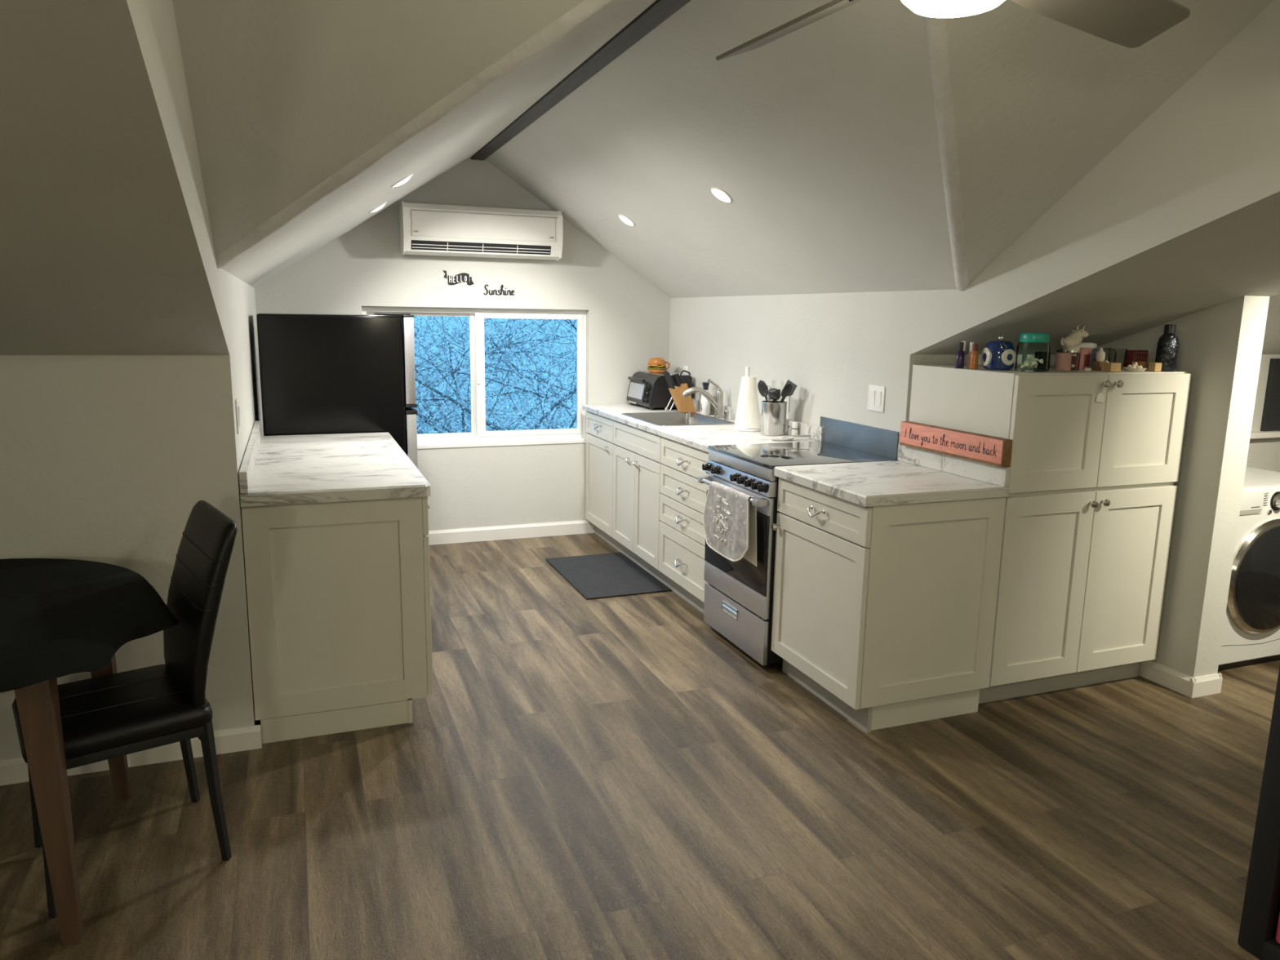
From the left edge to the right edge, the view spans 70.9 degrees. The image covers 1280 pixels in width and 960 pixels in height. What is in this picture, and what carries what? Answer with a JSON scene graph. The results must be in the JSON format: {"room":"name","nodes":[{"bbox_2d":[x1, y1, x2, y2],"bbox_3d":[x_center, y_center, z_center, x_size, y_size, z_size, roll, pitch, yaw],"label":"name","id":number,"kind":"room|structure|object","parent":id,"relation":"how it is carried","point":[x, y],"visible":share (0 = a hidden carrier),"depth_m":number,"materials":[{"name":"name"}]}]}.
{"room":"studio apartment","nodes":[
{"label":"studio apartment","id":0,"kind":"room"},
{"bbox_2d":[0,0,195,355],"bbox_3d":[-1.829,-0.696,0.501,2.408,1.496,4.223,-3,11,-21],"label":"ceiling","id":1,"kind":"structure","parent":0,"point":[81,274],"depth_m":1.92,"materials":[{"name":"paint"}]},
{"bbox_2d":[0,355,222,759],"bbox_3d":[-2.586,0.316,2.644,2.408,1.397,0.100,-3,11,-21],"label":"wall","id":2,"kind":"structure","parent":0,"point":[101,456],"depth_m":2.87,"materials":[{"name":"paint"}]},
{"bbox_2d":[0,724,262,785],"bbox_3d":[-2.520,0.969,2.731,2.528,0.083,0.015,-3,11,-21],"label":"baseboard","id":3,"kind":"structure","parent":2,"relation":"attached to","point":[14,770],"depth_m":3.06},
{"bbox_2d":[47,0,263,729],"bbox_3d":[-1.130,-0.279,2.261,0.100,2.750,6.810,-3,11,-21],"label":"wall","id":4,"kind":"structure","parent":0,"point":[126,55],"depth_m":2.06,"materials":[{"name":"paint"}]},
{"bbox_2d":[235,398,239,434],"bbox_3d":[-1.391,-0.221,3.116,0.010,0.117,0.072,-3,11,-21],"label":"light switch","id":5,"kind":"object","parent":4,"relation":"attached to","point":[237,407],"visible":1,"depth_m":3.09,"materials":[{"name":"white plastic"}]},
{"bbox_2d":[238,420,261,493],"bbox_3d":[-1.599,-0.121,3.709,0.026,0.076,1.509,-3,11,-21],"label":"backsplash","id":6,"kind":"structure","parent":4,"relation":"attached to","point":[246,468],"depth_m":3.35,"materials":[{"name":"stone"}]},
{"bbox_2d":[215,0,613,268],"bbox_3d":[-0.366,-0.985,2.161,1.915,0.919,0.060,5,11,23],"label":"trim","id":7,"kind":"structure","parent":4,"relation":"attached to","point":[580,13],"depth_m":2.24,"materials":[{"name":"paint"}]},
{"bbox_2d":[254,158,670,530],"bbox_3d":[-1.071,-0.851,5.961,2.884,2.544,0.140,-3,11,-21],"label":"wall","id":8,"kind":"structure","parent":0,"point":[628,317],"depth_m":5.98,"materials":[{"name":"paint"}]},
{"bbox_2d":[442,270,474,285],"bbox_3d":[-1.163,-1.294,5.762,0.200,0.091,0.004,-3,11,-21],"label":"wall decal","id":9,"kind":"object","parent":8,"relation":"attached to","point":[464,277],"visible":1,"depth_m":5.76},
{"bbox_2d":[361,306,586,444],"bbox_3d":[-1.073,-0.695,5.999,1.480,0.888,0.074,-3,11,-21],"label":"window","id":10,"kind":"structure","parent":8,"relation":"in","point":[477,316],"depth_m":6.02,"materials":[{"name":"plastic"}]},
{"bbox_2d":[399,201,563,260],"bbox_3d":[-0.993,-1.559,5.665,0.992,0.311,0.208,-3,11,-21],"label":"air conditioner","id":11,"kind":"object","parent":8,"relation":"attached to","point":[428,229],"visible":1,"depth_m":5.57,"materials":[{"name":"plastic"}]},
{"bbox_2d":[411,240,551,254],"bbox_3d":[-0.980,-1.448,5.606,0.872,0.054,0.033,-3,11,-21],"label":"air vent","id":12,"kind":"object","parent":11,"relation":"attached to","point":[435,246],"depth_m":5.60,"materials":[{"name":"plastic"}]},
{"bbox_2d":[483,284,515,295],"bbox_3d":[-0.918,-1.240,5.868,0.207,0.070,0.002,-3,11,-21],"label":"wall decal","id":13,"kind":"object","parent":8,"relation":"attached to","point":[501,290],"visible":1,"depth_m":5.87},
{"bbox_2d":[417,438,586,448],"bbox_3d":[-1.065,-0.242,6.040,1.486,0.026,0.081,-3,11,-21],"label":"sill","id":14,"kind":"structure","parent":8,"relation":"attached to","point":[472,444],"depth_m":6.05,"materials":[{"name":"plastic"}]},
{"bbox_2d":[427,520,594,545],"bbox_3d":[-1.320,0.381,6.013,2.132,0.094,0.015,-3,11,-21],"label":"baseboard","id":15,"kind":"structure","parent":8,"relation":"attached to","point":[583,526],"depth_m":6.17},
{"bbox_2d":[0,533,1279,959],"bbox_3d":[0.789,1.190,2.322,8.400,0.100,8.577,-3,11,-21],"label":"floor","id":16,"kind":"structure","parent":0,"point":[578,778],"depth_m":2.76,"materials":[{"name":"wood"}]},
{"bbox_2d":[13,653,130,946],"bbox_3d":[-1.848,0.712,2.336,1.060,0.752,1.060,-3,11,-21],"label":"dining table","id":17,"kind":"object","parent":16,"relation":"on","point":[37,704],"visible":0.38,"depth_m":2.13,"materials":[{"name":"brown wood"}]},
{"bbox_2d":[0,558,178,693],"bbox_3d":[-1.824,0.411,2.279,1.170,0.145,1.142,-3,11,-21],"label":"table top","id":18,"kind":"object","parent":17,"relation":"on","point":[59,617],"visible":1,"depth_m":2.31,"materials":[{"name":"wood"}]},
{"bbox_2d":[11,500,237,918],"bbox_3d":[-1.411,0.585,2.492,0.530,0.962,0.424,-7,13,-37],"label":"dining chair","id":19,"kind":"object","parent":16,"relation":"on","point":[114,715],"visible":0.88,"depth_m":2.43,"materials":[{"name":"black leather"}]},
{"bbox_2d":[240,496,433,743],"bbox_3d":[-1.315,0.370,3.923,0.661,0.870,1.488,-3,11,-21],"label":"base cabinet","id":20,"kind":"object","parent":16,"relation":"on","point":[339,603],"visible":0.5,"depth_m":3.23,"materials":[{"name":"paint"}]},
{"bbox_2d":[238,420,431,506],"bbox_3d":[-1.316,-0.115,3.821,0.634,0.120,1.509,-3,11,-21],"label":"countertop","id":21,"kind":"structure","parent":20,"relation":"on","point":[281,469],"depth_m":3.47,"materials":[{"name":"stone"}]},
{"bbox_2d":[256,312,417,468],"bbox_3d":[-1.623,-0.141,4.888,0.749,1.517,0.610,-3,11,-21],"label":"refrigerator","id":22,"kind":"object","parent":16,"relation":"on","point":[320,374],"visible":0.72,"depth_m":4.52,"materials":[{"name":"metal"}]},
{"bbox_2d":[585,411,621,552],"bbox_3d":[-0.010,-0.017,6.137,0.655,0.873,0.574,-3,11,-21],"label":"base cabinet","id":23,"kind":"object","parent":16,"relation":"on","point":[599,438],"visible":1,"depth_m":6.03,"materials":[{"name":"paint"}]},
{"bbox_2d":[546,552,671,599],"bbox_3d":[-0.208,0.560,5.367,0.504,0.009,0.854,-3,11,-21],"label":"kitchen mat","id":24,"kind":"object","parent":16,"relation":"on","point":[602,575],"visible":1,"depth_m":5.31,"materials":[{"name":"rubber"}]},
{"bbox_2d":[612,420,668,586],"bbox_3d":[0.237,0.105,5.509,0.649,0.868,0.798,-3,11,-21],"label":"base cabinet","id":25,"kind":"object","parent":16,"relation":"on","point":[636,485],"visible":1,"depth_m":5.37,"materials":[{"name":"paint"}]},
{"bbox_2d":[657,436,708,613],"bbox_3d":[0.497,0.231,4.832,0.655,0.873,0.672,-3,11,-21],"label":"base cabinet","id":26,"kind":"object","parent":16,"relation":"on","point":[682,499],"visible":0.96,"depth_m":4.74,"materials":[{"name":"paint"}]},
{"bbox_2d":[582,398,823,453],"bbox_3d":[0.268,-0.375,5.376,0.637,0.108,2.049,-3,11,-21],"label":"countertop","id":27,"kind":"structure","parent":26,"relation":"on","point":[698,437],"depth_m":4.87,"materials":[{"name":"stone"}]},
{"bbox_2d":[626,370,692,409],"bbox_3d":[0.114,-0.612,6.113,0.327,0.228,0.441,-3,11,-21],"label":"toaster oven","id":28,"kind":"object","parent":27,"relation":"on","point":[646,388],"visible":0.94,"depth_m":5.93,"materials":[{"name":"black metal"}]},
{"bbox_2d":[647,357,670,373],"bbox_3d":[0.114,-0.781,6.114,0.134,0.103,0.136,-9,15,-44],"label":"ornament","id":29,"kind":"object","parent":28,"relation":"on","point":[655,365],"visible":0.98,"depth_m":6.07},
{"bbox_2d":[664,396,674,411],"bbox_3d":[0.201,-0.511,5.867,0.080,0.119,0.088,-3,11,-21],"label":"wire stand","id":30,"kind":"object","parent":27,"relation":"on","point":[666,408],"visible":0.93,"depth_m":5.86,"materials":[{"name":"white metal"}]},
{"bbox_2d":[622,411,734,426],"bbox_3d":[0.221,-0.282,5.459,0.490,0.189,0.667,-3,11,-21],"label":"sink","id":31,"kind":"object","parent":27,"relation":"in","point":[676,418],"visible":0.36,"depth_m":5.72,"materials":[{"name":"metal"}]},
{"bbox_2d":[662,369,696,413],"bbox_3d":[0.252,-0.572,5.788,0.214,0.271,0.083,-3,11,-21],"label":"knife block","id":32,"kind":"object","parent":27,"relation":"on","point":[682,404],"visible":1,"depth_m":5.76,"materials":[{"name":"brown wood"}]},
{"bbox_2d":[699,382,710,415],"bbox_3d":[0.412,-0.515,5.678,0.057,0.203,0.088,-3,11,-21],"label":"soap bottle","id":33,"kind":"object","parent":27,"relation":"on","point":[704,408],"visible":0.84,"depth_m":5.65,"materials":[{"name":"white plastic"}]},
{"bbox_2d":[681,378,728,420],"bbox_3d":[0.406,-0.497,5.477,0.294,0.240,0.133,3,11,12],"label":"faucet","id":34,"kind":"object","parent":27,"relation":"on","point":[717,403],"visible":1,"depth_m":5.47,"materials":[{"name":"silver metal"}]},
{"bbox_2d":[733,366,760,431],"bbox_3d":[0.601,-0.445,4.920,0.154,0.345,0.155,-3,11,-21],"label":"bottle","id":35,"kind":"object","parent":27,"relation":"on","point":[748,415],"visible":0.97,"depth_m":4.89,"materials":[{"name":"ceramic"}]},
{"bbox_2d":[760,400,787,435],"bbox_3d":[0.707,-0.327,4.755,0.136,0.176,0.136,-3,11,-21],"label":"utensil crock","id":36,"kind":"object","parent":27,"relation":"on","point":[773,415],"visible":0.97,"depth_m":4.70,"materials":[{"name":"metal"}]},
{"bbox_2d":[757,380,768,402],"bbox_3d":[0.676,-0.388,4.756,0.135,0.275,0.020,7,12,32],"label":"serving spoon","id":37,"kind":"object","parent":36,"relation":"in","point":[762,386],"visible":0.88,"depth_m":4.75,"materials":[{"name":"black plastic"}]},
{"bbox_2d":[767,388,780,402],"bbox_3d":[0.691,-0.364,4.721,0.058,0.240,0.118,-1,11,-13],"label":"ladle","id":38,"kind":"object","parent":36,"relation":"in","point":[774,394],"visible":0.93,"depth_m":4.66,"materials":[{"name":"black plastic"}]},
{"bbox_2d":[779,383,792,402],"bbox_3d":[0.716,-0.376,4.713,0.048,0.269,0.170,-9,14,-44],"label":"slotted spoon","id":39,"kind":"object","parent":36,"relation":"in","point":[787,389],"visible":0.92,"depth_m":4.65,"materials":[{"name":"black plastic"}]},
{"bbox_2d":[782,379,797,402],"bbox_3d":[0.744,-0.386,4.729,0.166,0.284,0.024,7,12,28],"label":"slotted spatula","id":40,"kind":"object","parent":36,"relation":"in","point":[794,386],"visible":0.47,"depth_m":4.68,"materials":[{"name":"black plastic"}]},
{"bbox_2d":[786,420,793,435],"bbox_3d":[0.797,-0.277,4.767,0.036,0.075,0.034,-3,11,-21],"label":"shaker","id":41,"kind":"object","parent":27,"relation":"on","point":[789,422],"visible":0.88,"depth_m":4.75,"materials":[{"name":"ceramic"}]},
{"bbox_2d":[769,434,811,440],"bbox_3d":[0.758,-0.217,4.566,0.217,0.028,0.079,-3,11,-21],"label":"spoon rest","id":42,"kind":"object","parent":27,"relation":"on","point":[789,437],"visible":1,"depth_m":4.55,"materials":[{"name":"white ceramic"}]},
{"bbox_2d":[791,421,798,435],"bbox_3d":[0.814,-0.269,4.726,0.035,0.075,0.034,-3,11,-21],"label":"shaker","id":43,"kind":"object","parent":27,"relation":"on","point":[794,424],"visible":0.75,"depth_m":4.71,"materials":[{"name":"ceramic"}]},
{"bbox_2d":[697,440,897,669],"bbox_3d":[0.704,0.324,4.221,0.698,0.916,0.615,-3,11,-21],"label":"stove","id":44,"kind":"object","parent":16,"relation":"on","point":[739,594],"visible":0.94,"depth_m":4.03,"materials":[{"name":"silver metal"}]},
{"bbox_2d":[702,480,756,566],"bbox_3d":[0.393,0.195,4.032,0.068,0.318,0.448,-3,11,-21],"label":"dish towel","id":45,"kind":"object","parent":44,"relation":"hanging from","point":[729,517],"visible":1,"depth_m":3.98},
{"bbox_2d":[707,440,897,469],"bbox_3d":[0.736,-0.121,4.149,0.644,0.014,0.615,-3,11,-21],"label":"cooktop","id":46,"kind":"object","parent":44,"relation":"in","point":[758,455],"depth_m":4.09,"materials":[{"name":"glass"}]},
{"bbox_2d":[770,477,1005,733],"bbox_3d":[0.956,0.454,3.653,0.656,0.873,0.643,-3,11,-21],"label":"base cabinet","id":47,"kind":"object","parent":16,"relation":"on","point":[885,614],"visible":0.98,"depth_m":3.40,"materials":[{"name":"paint"}]},
{"bbox_2d":[773,443,1010,506],"bbox_3d":[0.974,-0.034,3.560,0.637,0.114,0.651,-3,11,-21],"label":"countertop","id":48,"kind":"structure","parent":47,"relation":"on","point":[917,475],"depth_m":3.48,"materials":[{"name":"stone"}]},
{"bbox_2d":[899,421,1012,467],"bbox_3d":[1.254,-0.151,3.621,0.044,0.103,0.612,-3,11,-21],"label":"wooden sign","id":49,"kind":"object","parent":48,"relation":"on","point":[977,447],"visible":1,"depth_m":3.56,"materials":[{"name":"pink wood"}]},
{"bbox_2d":[978,484,1177,703],"bbox_3d":[1.700,0.421,3.902,0.906,0.871,0.643,-3,11,-21],"label":"pantry cabinet","id":50,"kind":"object","parent":16,"relation":"on","point":[1082,580],"visible":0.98,"depth_m":3.63,"materials":[{"name":"paint"}]},
{"bbox_2d":[909,364,1191,495],"bbox_3d":[1.705,-0.235,3.779,0.894,0.464,0.643,-3,11,-21],"label":"pantry cabinet","id":51,"kind":"object","parent":50,"relation":"on","point":[1064,440],"visible":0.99,"depth_m":3.52,"materials":[{"name":"paint"}]},
{"bbox_2d":[955,342,964,368],"bbox_3d":[1.292,-0.504,3.625,0.034,0.105,0.034,-3,11,-21],"label":"bottle","id":52,"kind":"object","parent":51,"relation":"on","point":[960,354],"visible":1,"depth_m":3.62,"materials":[{"name":"purple plastic"}]},
{"bbox_2d":[961,341,966,365],"bbox_3d":[1.314,-0.510,3.656,0.025,0.108,0.025,-3,11,-21],"label":"lotion bottle","id":53,"kind":"object","parent":51,"relation":"on","point":[965,342],"visible":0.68,"depth_m":3.64,"materials":[{"name":"white plastic"}]},
{"bbox_2d":[966,342,974,368],"bbox_3d":[1.332,-0.501,3.617,0.026,0.105,0.026,-3,11,-21],"label":"lotion bottle","id":54,"kind":"object","parent":51,"relation":"on","point":[971,343],"visible":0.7,"depth_m":3.61,"materials":[{"name":"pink plastic"}]},
{"bbox_2d":[969,343,978,368],"bbox_3d":[1.329,-0.492,3.575,0.030,0.101,0.030,-3,11,-21],"label":"bottle","id":55,"kind":"object","parent":51,"relation":"on","point":[974,354],"visible":1,"depth_m":3.56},
{"bbox_2d":[981,334,1015,370],"bbox_3d":[1.418,-0.504,3.551,0.125,0.138,0.122,-3,11,-21],"label":"jar","id":56,"kind":"object","parent":51,"relation":"on","point":[1000,354],"visible":1,"depth_m":3.51,"materials":[{"name":"ceramic"}]},
{"bbox_2d":[1021,342,1028,368],"bbox_3d":[1.604,-0.525,3.748,0.019,0.113,0.019,-3,11,-21],"label":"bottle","id":57,"kind":"object","parent":51,"relation":"on","point":[1025,344],"visible":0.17,"depth_m":3.74,"materials":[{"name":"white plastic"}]},
{"bbox_2d":[1014,333,1050,372],"bbox_3d":[1.522,-0.495,3.482,0.120,0.146,0.120,-3,11,-21],"label":"glass jar","id":58,"kind":"object","parent":51,"relation":"on","point":[1024,337],"visible":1,"depth_m":3.44,"materials":[{"name":"clear glass"}]},
{"bbox_2d":[1033,351,1050,369],"bbox_3d":[1.610,-0.477,3.602,0.048,0.072,0.036,-3,11,-21],"label":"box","id":59,"kind":"object","parent":51,"relation":"on","point":[1039,355],"visible":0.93,"depth_m":3.58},
{"bbox_2d":[1053,352,1072,370],"bbox_3d":[1.674,-0.468,3.557,0.060,0.069,0.059,-3,11,-21],"label":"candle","id":60,"kind":"object","parent":51,"relation":"on","point":[1063,361],"visible":1,"depth_m":3.53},
{"bbox_2d":[1062,350,1081,370],"bbox_3d":[1.727,-0.480,3.603,0.068,0.079,0.067,-3,11,-21],"label":"shell jar","id":61,"kind":"object","parent":51,"relation":"on","point":[1064,351],"visible":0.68,"depth_m":3.58,"materials":[{"name":"clear glass"}]},
{"bbox_2d":[1060,325,1088,350],"bbox_3d":[1.726,-0.568,3.586,0.116,0.098,0.063,-3,11,-21],"label":"animal figurine","id":62,"kind":"object","parent":61,"relation":"on","point":[1073,340],"visible":1,"depth_m":3.57,"materials":[{"name":"white ceramic"}]},
{"bbox_2d":[1056,350,1098,368],"bbox_3d":[1.863,-0.516,3.829,0.200,0.074,0.044,-3,11,-21],"label":"case","id":63,"kind":"object","parent":51,"relation":"on","point":[1094,352],"visible":0.19,"depth_m":3.83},
{"bbox_2d":[1077,342,1097,349],"bbox_3d":[1.887,-0.570,3.828,0.131,0.031,0.031,-3,11,-21],"label":"tube","id":64,"kind":"object","parent":63,"relation":"on","point":[1087,345],"visible":0.62,"depth_m":3.82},
{"bbox_2d":[1071,347,1092,369],"bbox_3d":[1.808,-0.496,3.680,0.060,0.086,0.041,-3,11,-21],"label":"box","id":65,"kind":"object","parent":51,"relation":"on","point":[1086,354],"visible":0.7,"depth_m":3.66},
{"bbox_2d":[1091,360,1106,370],"bbox_3d":[1.862,-0.463,3.645,0.040,0.036,0.036,-3,11,-21],"label":"wood block","id":66,"kind":"object","parent":51,"relation":"on","point":[1096,366],"visible":0.89,"depth_m":3.63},
{"bbox_2d":[1095,347,1105,361],"bbox_3d":[1.863,-0.508,3.637,0.034,0.055,0.034,-3,11,-21],"label":"vase","id":67,"kind":"object","parent":66,"relation":"on","point":[1100,354],"visible":1,"depth_m":3.63,"materials":[{"name":"white ceramic"}]},
{"bbox_2d":[1096,386,1104,402],"bbox_3d":[1.778,-0.337,3.461,0.038,0.077,0.012,-3,11,-21],"label":"tag","id":68,"kind":"object","parent":51,"relation":"hanging from","point":[1100,397],"visible":1,"depth_m":3.47,"materials":[{"name":"paper"}]},
{"bbox_2d":[1103,347,1116,362],"bbox_3d":[1.911,-0.497,3.682,0.068,0.089,0.067,-3,11,-21],"label":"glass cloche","id":69,"kind":"object","parent":51,"relation":"on","point":[1113,349],"visible":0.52,"depth_m":3.67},
{"bbox_2d":[1102,362,1121,371],"bbox_3d":[1.877,-0.449,3.574,0.054,0.034,0.036,-3,11,-21],"label":"wood block","id":70,"kind":"object","parent":51,"relation":"on","point":[1108,366],"visible":1,"depth_m":3.56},
{"bbox_2d":[1108,348,1127,368],"bbox_3d":[1.988,-0.505,3.748,0.068,0.084,0.067,-3,11,-21],"label":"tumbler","id":71,"kind":"object","parent":51,"relation":"on","point":[1126,348],"visible":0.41,"depth_m":3.74,"materials":[{"name":"clear glass"}]},
{"bbox_2d":[1122,367,1146,371],"bbox_3d":[2.008,-0.450,3.652,0.092,0.012,0.092,-3,11,-21],"label":"shell dish","id":72,"kind":"object","parent":51,"relation":"on","point":[1143,369],"visible":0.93,"depth_m":3.62,"materials":[{"name":"white ceramic"}]},
{"bbox_2d":[1124,350,1148,367],"bbox_3d":[2.102,-0.511,3.813,0.088,0.078,0.042,-3,11,-21],"label":"patterned box","id":73,"kind":"object","parent":51,"relation":"on","point":[1131,356],"visible":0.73,"depth_m":3.79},
{"bbox_2d":[1131,360,1146,368],"bbox_3d":[2.075,-0.476,3.739,0.044,0.034,0.036,-3,11,-21],"label":"wood block","id":74,"kind":"object","parent":51,"relation":"on","point":[1144,364],"visible":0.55,"depth_m":3.72,"materials":[{"name":"brown wood"}]},
{"bbox_2d":[1147,362,1161,371],"bbox_3d":[2.086,-0.458,3.643,0.036,0.034,0.032,-3,11,-21],"label":"wood block","id":75,"kind":"object","parent":51,"relation":"on","point":[1153,366],"visible":1,"depth_m":3.63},
{"bbox_2d":[1155,324,1179,371],"bbox_3d":[2.141,-0.536,3.650,0.078,0.187,0.078,-3,11,-21],"label":"bottle","id":76,"kind":"object","parent":51,"relation":"on","point":[1167,345],"visible":0.98,"depth_m":3.62,"materials":[{"name":"black glass"}]},
{"bbox_2d":[1217,466,1279,670],"bbox_3d":[2.682,0.387,4.251,0.686,0.843,0.692,-3,11,-21],"label":"washer","id":77,"kind":"object","parent":16,"relation":"on","point":[1251,627],"visible":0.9,"depth_m":3.91,"materials":[{"name":"metal"}]},
{"bbox_2d":[1237,666,1279,959],"bbox_3d":[1.802,0.788,1.911,0.378,0.870,0.716,-3,11,-21],"label":"shelf unit","id":78,"kind":"object","parent":16,"relation":"on","point":[1260,913],"visible":1,"depth_m":2.17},
{"bbox_2d":[1275,913,1279,943],"bbox_3d":[1.718,0.981,2.100,0.342,0.300,0.224,-3,11,-21],"label":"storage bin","id":79,"kind":"object","parent":78,"relation":"in","point":[1277,935],"visible":1,"depth_m":2.16,"materials":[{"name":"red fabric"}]},
{"bbox_2d":[172,0,1274,297],"bbox_3d":[-0.196,-1.387,3.573,2.684,1.192,4.682,-3,11,-21],"label":"ceiling","id":80,"kind":"structure","parent":0,"point":[821,136],"depth_m":2.81,"materials":[{"name":"paint"}]},
{"bbox_2d":[368,201,386,213],"bbox_3d":[-1.385,-1.442,4.750,0.097,0.065,0.112,-3,11,-21],"label":"recessed light","id":81,"kind":"object","parent":80,"relation":"in","point":[382,205],"visible":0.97,"depth_m":4.72,"materials":[{"name":"white"}]},
{"bbox_2d":[391,173,413,187],"bbox_3d":[-1.010,-1.273,3.817,0.097,0.065,0.112,-3,11,-21],"label":"recessed light","id":82,"kind":"object","parent":80,"relation":"in","point":[406,179],"visible":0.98,"depth_m":3.79,"materials":[{"name":"white"}]},
{"bbox_2d":[470,0,690,159],"bbox_3d":[-0.254,-1.706,3.677,0.086,0.126,4.339,-3,11,-21],"label":"ridge beam","id":83,"kind":"structure","parent":80,"relation":"attached to","point":[660,11],"depth_m":3.49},
{"bbox_2d":[617,213,635,226],"bbox_3d":[-0.077,-1.504,5.199,0.097,0.065,0.112,-3,11,-21],"label":"recessed light","id":84,"kind":"object","parent":80,"relation":"in","point":[627,220],"visible":1,"depth_m":5.18,"materials":[{"name":"white"}]},
{"bbox_2d":[710,186,732,202],"bbox_3d":[0.367,-1.287,4.055,0.097,0.065,0.112,-3,11,-21],"label":"recessed light","id":85,"kind":"object","parent":80,"relation":"in","point":[721,194],"visible":1,"depth_m":4.04,"materials":[{"name":"white"}]},
{"bbox_2d":[715,0,1190,61],"bbox_3d":[0.530,-1.127,1.443,1.082,0.718,1.078,3,11,11],"label":"ceiling fan","id":86,"kind":"object","parent":80,"relation":"hanging from","point":[1131,24],"visible":1,"depth_m":1.75,"materials":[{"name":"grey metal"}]},
{"bbox_2d":[668,0,1279,456],"bbox_3d":[1.470,-0.417,3.245,0.100,2.750,6.810,-3,11,-21],"label":"wall","id":87,"kind":"structure","parent":0,"point":[1206,162],"depth_m":3.17,"materials":[{"name":"paint"}]},
{"bbox_2d":[683,365,688,374],"bbox_3d":[0.311,-0.717,6.111,0.008,0.117,0.072,-3,11,-21],"label":"wall outlet","id":88,"kind":"object","parent":87,"relation":"attached to","point":[686,367],"visible":0.42,"depth_m":6.10,"materials":[{"name":"white plastic"}]},
{"bbox_2d":[692,398,823,440],"bbox_3d":[0.558,-0.409,5.482,0.018,0.071,2.049,-3,11,-21],"label":"backsplash","id":89,"kind":"structure","parent":87,"relation":"attached to","point":[816,432],"depth_m":4.72,"materials":[{"name":"stone"}]},
{"bbox_2d":[784,395,790,411],"bbox_3d":[0.791,-0.433,4.882,0.008,0.117,0.072,-3,11,-21],"label":"wall outlet","id":90,"kind":"object","parent":87,"relation":"attached to","point":[787,398],"visible":0.16,"depth_m":4.86,"materials":[{"name":"white plastic"}]},
{"bbox_2d":[819,416,898,458],"bbox_3d":[1.030,-0.207,4.283,0.008,0.124,0.634,-3,11,-21],"label":"panel","id":91,"kind":"object","parent":87,"relation":"attached to","point":[882,442],"visible":0.94,"depth_m":4.24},
{"bbox_2d":[867,384,885,412],"bbox_3d":[1.081,-0.374,4.122,0.010,0.117,0.120,-3,11,-21],"label":"light switch","id":92,"kind":"object","parent":87,"relation":"attached to","point":[876,399],"visible":1,"depth_m":4.11,"materials":[{"name":"white plastic"}]},
{"bbox_2d":[923,16,969,290],"bbox_3d":[0.900,-1.053,2.640,0.060,0.919,1.915,6,11,24],"label":"trim","id":93,"kind":"structure","parent":87,"relation":"attached to","point":[935,28],"depth_m":2.67,"materials":[{"name":"paint"}]},
{"bbox_2d":[897,443,1010,487],"bbox_3d":[1.261,-0.068,3.665,0.023,0.076,0.651,-3,11,-21],"label":"backsplash","id":94,"kind":"structure","parent":87,"relation":"attached to","point":[999,476],"depth_m":3.61,"materials":[{"name":"stone"}]},
{"bbox_2d":[928,354,1279,472],"bbox_3d":[2.684,0.035,4.638,3.108,1.397,0.100,-3,11,-21],"label":"wall","id":95,"kind":"structure","parent":0,"point":[1263,453],"depth_m":4.74,"materials":[{"name":"paint"}]},
{"bbox_2d":[1249,431,1279,439],"bbox_3d":[3.514,-0.251,4.820,1.400,0.030,0.060,-3,11,-21],"label":"trim","id":96,"kind":"structure","parent":95,"relation":"attached to","point":[1255,434],"depth_m":4.70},
{"bbox_2d":[1260,358,1279,431],"bbox_3d":[3.656,-0.465,4.856,0.788,0.381,0.020,-3,11,-21],"label":"window","id":97,"kind":"structure","parent":95,"relation":"in","point":[1270,421],"depth_m":4.73,"materials":[{"name":"glass"}]},
{"bbox_2d":[930,204,1279,354],"bbox_3d":[3.441,-0.977,2.495,3.108,1.496,4.223,-3,11,-21],"label":"ceiling","id":98,"kind":"structure","parent":0,"point":[1240,259],"depth_m":3.31,"materials":[{"name":"paint"}]},
{"bbox_2d":[1092,295,1269,677],"bbox_3d":[2.236,0.016,3.982,0.140,1.657,0.780,-3,11,-21],"label":"wall partition","id":99,"kind":"structure","parent":0,"point":[1220,346],"depth_m":3.66,"materials":[{"name":"paint"}]},
{"bbox_2d":[1138,660,1222,697],"bbox_3d":[2.297,0.826,3.933,0.170,0.083,0.395,-3,11,-21],"label":"baseboard","id":100,"kind":"structure","parent":99,"relation":"attached to","point":[1188,686],"depth_m":3.78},
{"label":"outside","id":101,"kind":"structure","parent":0,"visible":0},
{"bbox_3d":[-4.567,1.056,16.460,30.000,0.100,20.400,-3,11,-21],"label":"ground","id":102,"kind":"structure","parent":101,"visible":0},
{"bbox_2d":[411,315,577,434],"bbox_3d":[0.024,-0.278,10.466,8.374,5.827,4.700,-3,11,-21],"label":"tree","id":103,"kind":"object","parent":102,"relation":"on","point":[511,365],"visible":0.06,"depth_m":10.15,"materials":[{"name":"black plant"}]},
{"bbox_2d":[413,315,577,434],"bbox_3d":[-1.697,-0.835,9.502,8.861,6.323,4.967,-3,11,-21],"label":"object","id":104,"kind":"object","parent":102,"relation":"on","point":[461,403],"visible":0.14,"depth_m":9.25,"materials":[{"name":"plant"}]},
{"bbox_2d":[413,315,577,433],"bbox_3d":[-1.750,-2.053,12.825,14.319,7.941,5.092,-3,11,-21],"label":"tree","id":105,"kind":"object","parent":102,"relation":"on","point":[434,318],"visible":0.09,"depth_m":12.72,"materials":[{"name":"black plant"}]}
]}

